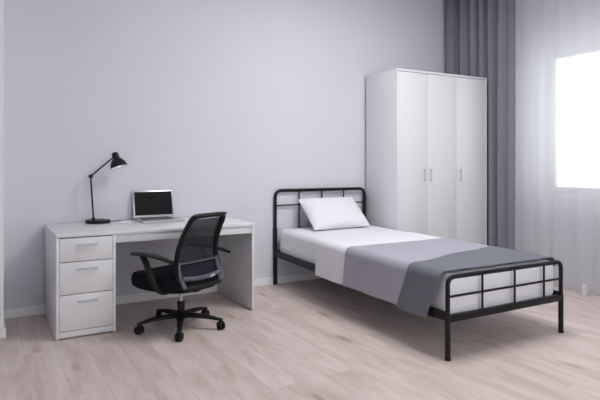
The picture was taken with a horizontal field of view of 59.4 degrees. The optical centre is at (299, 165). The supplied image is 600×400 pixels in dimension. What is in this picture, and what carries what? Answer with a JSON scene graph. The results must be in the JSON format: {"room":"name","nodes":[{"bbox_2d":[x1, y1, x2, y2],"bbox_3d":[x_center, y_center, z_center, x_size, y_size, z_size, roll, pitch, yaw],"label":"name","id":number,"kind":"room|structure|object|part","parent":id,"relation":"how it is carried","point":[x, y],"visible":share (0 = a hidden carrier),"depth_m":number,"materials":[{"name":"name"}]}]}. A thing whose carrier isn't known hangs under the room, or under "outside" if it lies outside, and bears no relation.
{"room":"bedroom","nodes":[
{"label":"bedroom","id":0,"kind":"room"},
{"bbox_2d":[0,0,3,327],"bbox_3d":[-3.044,-0.455,3.375,1.983,3.300,0.527,0,0,-31],"label":"wall pier","id":1,"kind":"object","parent":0,"point":[1,1],"visible":1,"depth_m":3.65,"materials":[{"name":"white paint"}]},
{"bbox_2d":[0,312,5,338],"bbox_3d":[-3.031,1.157,3.367,1.997,0.075,0.527,0,0,-31],"label":"baseboard","id":2,"kind":"object","parent":1,"relation":"attached to","point":[2,330],"visible":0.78,"depth_m":3.64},
{"bbox_2d":[4,0,445,311],"bbox_3d":[-1.102,-0.455,5.000,7.580,3.300,0.300,0,0,-31],"label":"wall","id":3,"kind":"structure","parent":0,"point":[221,105],"depth_m":4.87,"materials":[{"name":"paint"}]},
{"bbox_2d":[5,272,320,318],"bbox_3d":[-0.161,1.159,5.373,4.981,0.072,0.013,0,0,-31],"label":"baseboard","id":4,"kind":"structure","parent":3,"relation":"attached to","point":[32,310],"depth_m":4.69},
{"bbox_2d":[0,278,599,399],"bbox_3d":[0.604,1.245,2.107,7.580,0.100,7.017,0,0,-31],"label":"floor","id":5,"kind":"structure","parent":0,"point":[321,338],"depth_m":3.33,"materials":[{"name":"brown wood"}]},
{"bbox_2d":[45,217,253,340],"bbox_3d":[-1.209,0.832,4.285,1.495,0.719,0.789,0,0,-31],"label":"desk","id":6,"kind":"object","parent":5,"relation":"on","point":[80,258],"visible":0.97,"depth_m":3.77,"materials":[{"name":"white laminate"}]},
{"bbox_3d":[-1.848,0.843,3.915,0.019,0.697,0.758,0,0,-31],"label":"panel","id":7,"kind":"part","parent":6,"relation":"part of","materials":[{"name":"white laminate"}]},
{"bbox_3d":[-1.878,0.830,4.328,0.354,0.670,0.012,0,0,-31],"label":"panel","id":8,"kind":"part","parent":6,"relation":"part of","materials":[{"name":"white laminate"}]},
{"bbox_3d":[-1.659,1.016,3.962,0.350,0.245,0.642,0,0,-31],"label":"drawer","id":9,"kind":"part","parent":6,"relation":"part of","materials":[{"name":"white laminate"}]},
{"bbox_3d":[-1.659,0.778,3.962,0.350,0.220,0.642,0,0,-31],"label":"drawer","id":10,"kind":"part","parent":6,"relation":"part of","materials":[{"name":"white laminate"}]},
{"bbox_3d":[-1.659,0.582,3.962,0.350,0.162,0.642,0,0,-31],"label":"drawer","id":11,"kind":"part","parent":6,"relation":"part of","materials":[{"name":"white laminate"}]},
{"bbox_3d":[-1.484,0.941,3.676,0.136,0.014,0.026,0,0,-31],"label":"drawer handle","id":12,"kind":"part","parent":6,"relation":"part of","materials":[{"name":"silver metal"}]},
{"bbox_3d":[-1.484,0.716,3.676,0.136,0.014,0.026,0,0,-31],"label":"drawer handle","id":13,"kind":"part","parent":6,"relation":"part of","materials":[{"name":"grey metal"}]},
{"bbox_3d":[-1.484,0.549,3.676,0.132,0.014,0.026,0,0,-31],"label":"drawer handle","id":14,"kind":"part","parent":6,"relation":"part of","materials":[{"name":"grey metal"}]},
{"bbox_2d":[85,152,127,223],"bbox_3d":[-1.611,0.177,4.377,0.325,0.589,0.220,0,0,-31],"label":"desk lamp","id":15,"kind":"object","parent":6,"relation":"on","point":[117,162],"visible":1,"depth_m":4.33,"materials":[{"name":"black plastic"}]},
{"bbox_3d":[-1.704,0.269,4.323,0.042,0.354,0.026,0,0,-31],"label":"arm","id":16,"kind":"part","parent":15,"relation":"part of"},
{"bbox_3d":[-1.637,0.007,4.351,0.183,0.165,0.012,0,0,-24],"label":"arm","id":17,"kind":"part","parent":15,"relation":"part of"},
{"bbox_3d":[-1.510,-0.042,4.389,0.138,0.150,0.140,0,0,-31],"label":"lamp shade","id":18,"kind":"part","parent":15,"relation":"part of","materials":[{"name":"black metal"}]},
{"bbox_3d":[-1.528,0.843,4.106,0.019,0.697,0.758,0,0,-31],"label":"panel","id":19,"kind":"part","parent":6,"relation":"part of","materials":[{"name":"white laminate"}]},
{"bbox_2d":[132,190,184,222],"bbox_3d":[-1.222,0.343,4.540,0.360,0.255,0.344,0,0,-32],"label":"laptop","id":20,"kind":"object","parent":6,"relation":"on","point":[149,206],"visible":1,"depth_m":4.64,"materials":[{"name":"metal"}]},
{"bbox_3d":[-1.298,0.334,4.662,0.360,0.242,0.007,0,-12,-32],"label":"lid","id":21,"kind":"part","parent":20,"relation":"part of","materials":[{"name":"metal"}]},
{"bbox_3d":[-0.581,0.843,4.672,0.019,0.697,0.758,0,0,-31],"label":"panel","id":22,"kind":"part","parent":6,"relation":"part of","materials":[{"name":"white laminate"}]},
{"bbox_2d":[130,212,230,341],"bbox_3d":[-0.880,0.762,3.893,0.679,0.865,0.643,0,0,35],"label":"office chair","id":23,"kind":"object","parent":5,"relation":"on","point":[196,266],"visible":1,"depth_m":3.73,"materials":[{"name":"black plastic"}]},
{"bbox_3d":[-1.028,0.636,3.648,0.430,0.050,0.072,0,0,35],"label":"armrest","id":24,"kind":"part","parent":23,"relation":"part of","materials":[{"name":"black plastic"}]},
{"bbox_3d":[-1.028,1.103,3.800,0.282,0.052,0.052,0,0,-29],"label":"leg","id":25,"kind":"part","parent":23,"relation":"part of","materials":[{"name":"black plastic"}]},
{"bbox_3d":[-1.002,1.103,4.000,0.282,0.052,0.052,0,0,43],"label":"leg","id":26,"kind":"part","parent":23,"relation":"part of","materials":[{"name":"black plastic"}]},
{"bbox_3d":[-0.920,0.831,3.912,0.590,0.133,0.528,0,0,35],"label":"seat","id":27,"kind":"part","parent":23,"relation":"part of","materials":[{"name":"black fabric"}]},
{"bbox_3d":[-0.847,1.103,3.714,0.052,0.052,0.282,0,0,-11],"label":"leg","id":28,"kind":"part","parent":23,"relation":"part of","materials":[{"name":"black plastic"}]},
{"bbox_3d":[-0.804,1.103,4.036,0.052,0.052,0.282,0,0,25],"label":"leg","id":29,"kind":"part","parent":23,"relation":"part of","materials":[{"name":"black plastic"}]},
{"bbox_3d":[-0.687,0.597,3.749,0.180,0.534,0.440,0,0,35],"label":"backrest frame","id":30,"kind":"part","parent":23,"relation":"part of","materials":[{"name":"black plastic"}]},
{"bbox_3d":[-0.708,1.103,3.860,0.282,0.052,0.052,0,0,7],"label":"leg","id":31,"kind":"part","parent":23,"relation":"part of","materials":[{"name":"black plastic"}]},
{"bbox_3d":[-0.623,0.344,3.705,0.043,0.028,0.312,0,0,35],"label":"rail","id":32,"kind":"part","parent":23,"relation":"part of","materials":[{"name":"black plastic"}]},
{"bbox_3d":[-0.711,0.636,4.105,0.430,0.050,0.072,0,0,35],"label":"armrest","id":33,"kind":"part","parent":23,"relation":"part of","materials":[{"name":"black plastic"}]},
{"bbox_2d":[273,187,563,360],"bbox_3d":[0.810,0.714,4.539,1.146,0.962,2.410,0,0,-29],"label":"frame","id":34,"kind":"object","parent":5,"relation":"on","point":[558,296],"visible":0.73,"depth_m":3.59,"materials":[{"name":"black metal"}]},
{"bbox_3d":[-0.249,0.905,5.303,0.043,0.571,0.042,0,0,-29],"label":"bed post","id":35,"kind":"part","parent":34,"relation":"part of","materials":[{"name":"black metal"}]},
{"bbox_3d":[0.232,0.712,5.572,1.136,0.958,0.032,0,0,-29],"label":"headboard","id":36,"kind":"part","parent":34,"relation":"part of","materials":[{"name":"black metal"}]},
{"bbox_3d":[0.329,0.901,4.269,0.024,0.106,2.350,0,0,-29],"label":"rail","id":37,"kind":"part","parent":34,"relation":"part of","materials":[{"name":"black metal"}]},
{"bbox_2d":[280,225,553,313],"bbox_3d":[0.814,0.792,4.535,1.063,0.322,2.308,0,0,-29],"label":"mattress","id":38,"kind":"object","parent":34,"relation":"on","point":[300,243],"visible":0.3,"depth_m":3.60,"materials":[{"name":"white fabric"}]},
{"bbox_2d":[298,197,370,229],"bbox_3d":[0.352,0.483,5.399,0.703,0.308,0.330,0,0,-33],"label":"pillow","id":39,"kind":"object","parent":38,"relation":"on","point":[329,213],"visible":1,"depth_m":5.30,"materials":[{"name":"white fabric"}]},
{"bbox_2d":[315,232,440,284],"bbox_3d":[0.740,0.792,4.622,1.131,0.318,0.504,0,0,-29],"label":"sheet","id":40,"kind":"object","parent":38,"relation":"on","point":[330,252],"visible":0.74,"depth_m":4.45,"materials":[{"name":"white fabric"}]},
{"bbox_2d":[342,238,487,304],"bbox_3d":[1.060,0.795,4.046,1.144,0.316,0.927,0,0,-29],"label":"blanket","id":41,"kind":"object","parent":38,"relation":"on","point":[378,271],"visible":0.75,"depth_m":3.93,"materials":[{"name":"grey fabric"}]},
{"bbox_2d":[396,246,555,317],"bbox_3d":[1.214,0.806,3.764,1.153,0.328,0.551,0,0,-29],"label":"throw blanket","id":42,"kind":"object","parent":38,"relation":"on","point":[421,280],"visible":0.94,"depth_m":3.50,"materials":[{"name":"grey fabric"}]},
{"bbox_3d":[0.908,1.049,3.235,0.035,0.248,0.034,0,0,-29],"label":"bed post","id":43,"kind":"part","parent":34,"relation":"part of","materials":[{"name":"black metal"}]},
{"bbox_3d":[1.389,0.931,3.504,1.132,0.520,0.028,0,0,-29],"label":"footboard","id":44,"kind":"part","parent":34,"relation":"part of","materials":[{"name":"black metal"}]},
{"bbox_3d":[1.389,0.941,3.504,1.103,0.044,0.028,0,0,-29],"label":"foot rail","id":45,"kind":"part","parent":34,"relation":"part of","materials":[{"name":"black metal"}]},
{"bbox_3d":[1.870,1.049,3.773,0.035,0.248,0.034,0,0,-29],"label":"bed post","id":46,"kind":"part","parent":34,"relation":"part of","materials":[{"name":"black metal"}]},
{"bbox_2d":[366,68,486,244],"bbox_3d":[1.436,0.098,5.915,1.283,2.195,0.573,0,0,-28],"label":"wardrobe","id":47,"kind":"object","parent":5,"relation":"on","point":[426,132],"visible":0.73,"depth_m":5.66,"materials":[{"name":"laminate"}]},
{"bbox_3d":[1.176,0.078,5.490,0.384,2.102,0.018,0,0,-28],"label":"door","id":48,"kind":"part","parent":47,"relation":"part of","materials":[{"name":"laminate"}]},
{"bbox_3d":[1.529,0.078,5.678,0.409,2.102,0.018,0,0,-28],"label":"door","id":49,"kind":"part","parent":47,"relation":"part of","materials":[{"name":"laminate"}]},
{"bbox_3d":[1.907,0.078,5.880,0.442,2.102,0.018,0,0,-28],"label":"door","id":50,"kind":"part","parent":47,"relation":"part of","materials":[{"name":"laminate"}]},
{"bbox_2d":[582,284,587,296],"bbox_3d":[2.612,1.142,4.825,0.036,0.105,0.036,0,0,-31],"label":"plinth block","id":51,"kind":"object","parent":5,"relation":"on","point":[584,286],"visible":1,"depth_m":4.82,"materials":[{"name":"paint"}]},
{"bbox_3d":[0.604,-2.155,2.107,7.580,0.100,7.017,0,0,-31],"label":"ceiling","id":52,"kind":"structure","parent":0,"visible":0},
{"bbox_2d":[446,0,515,249],"bbox_3d":[2.142,-0.451,6.159,0.164,3.268,0.958,0,0,-40],"label":"curtain","id":53,"kind":"object","parent":52,"relation":"hanging from","point":[480,34],"visible":0.56,"depth_m":6.05,"materials":[{"name":"fabric"}]},
{"bbox_2d":[515,0,599,295],"bbox_3d":[3.114,-0.451,4.170,0.046,3.268,3.322,0,0,-30],"label":"sheer curtain","id":54,"kind":"object","parent":52,"relation":"hanging from","point":[557,175],"visible":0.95,"depth_m":5.13,"materials":[{"name":"white fabric"}]}
]}

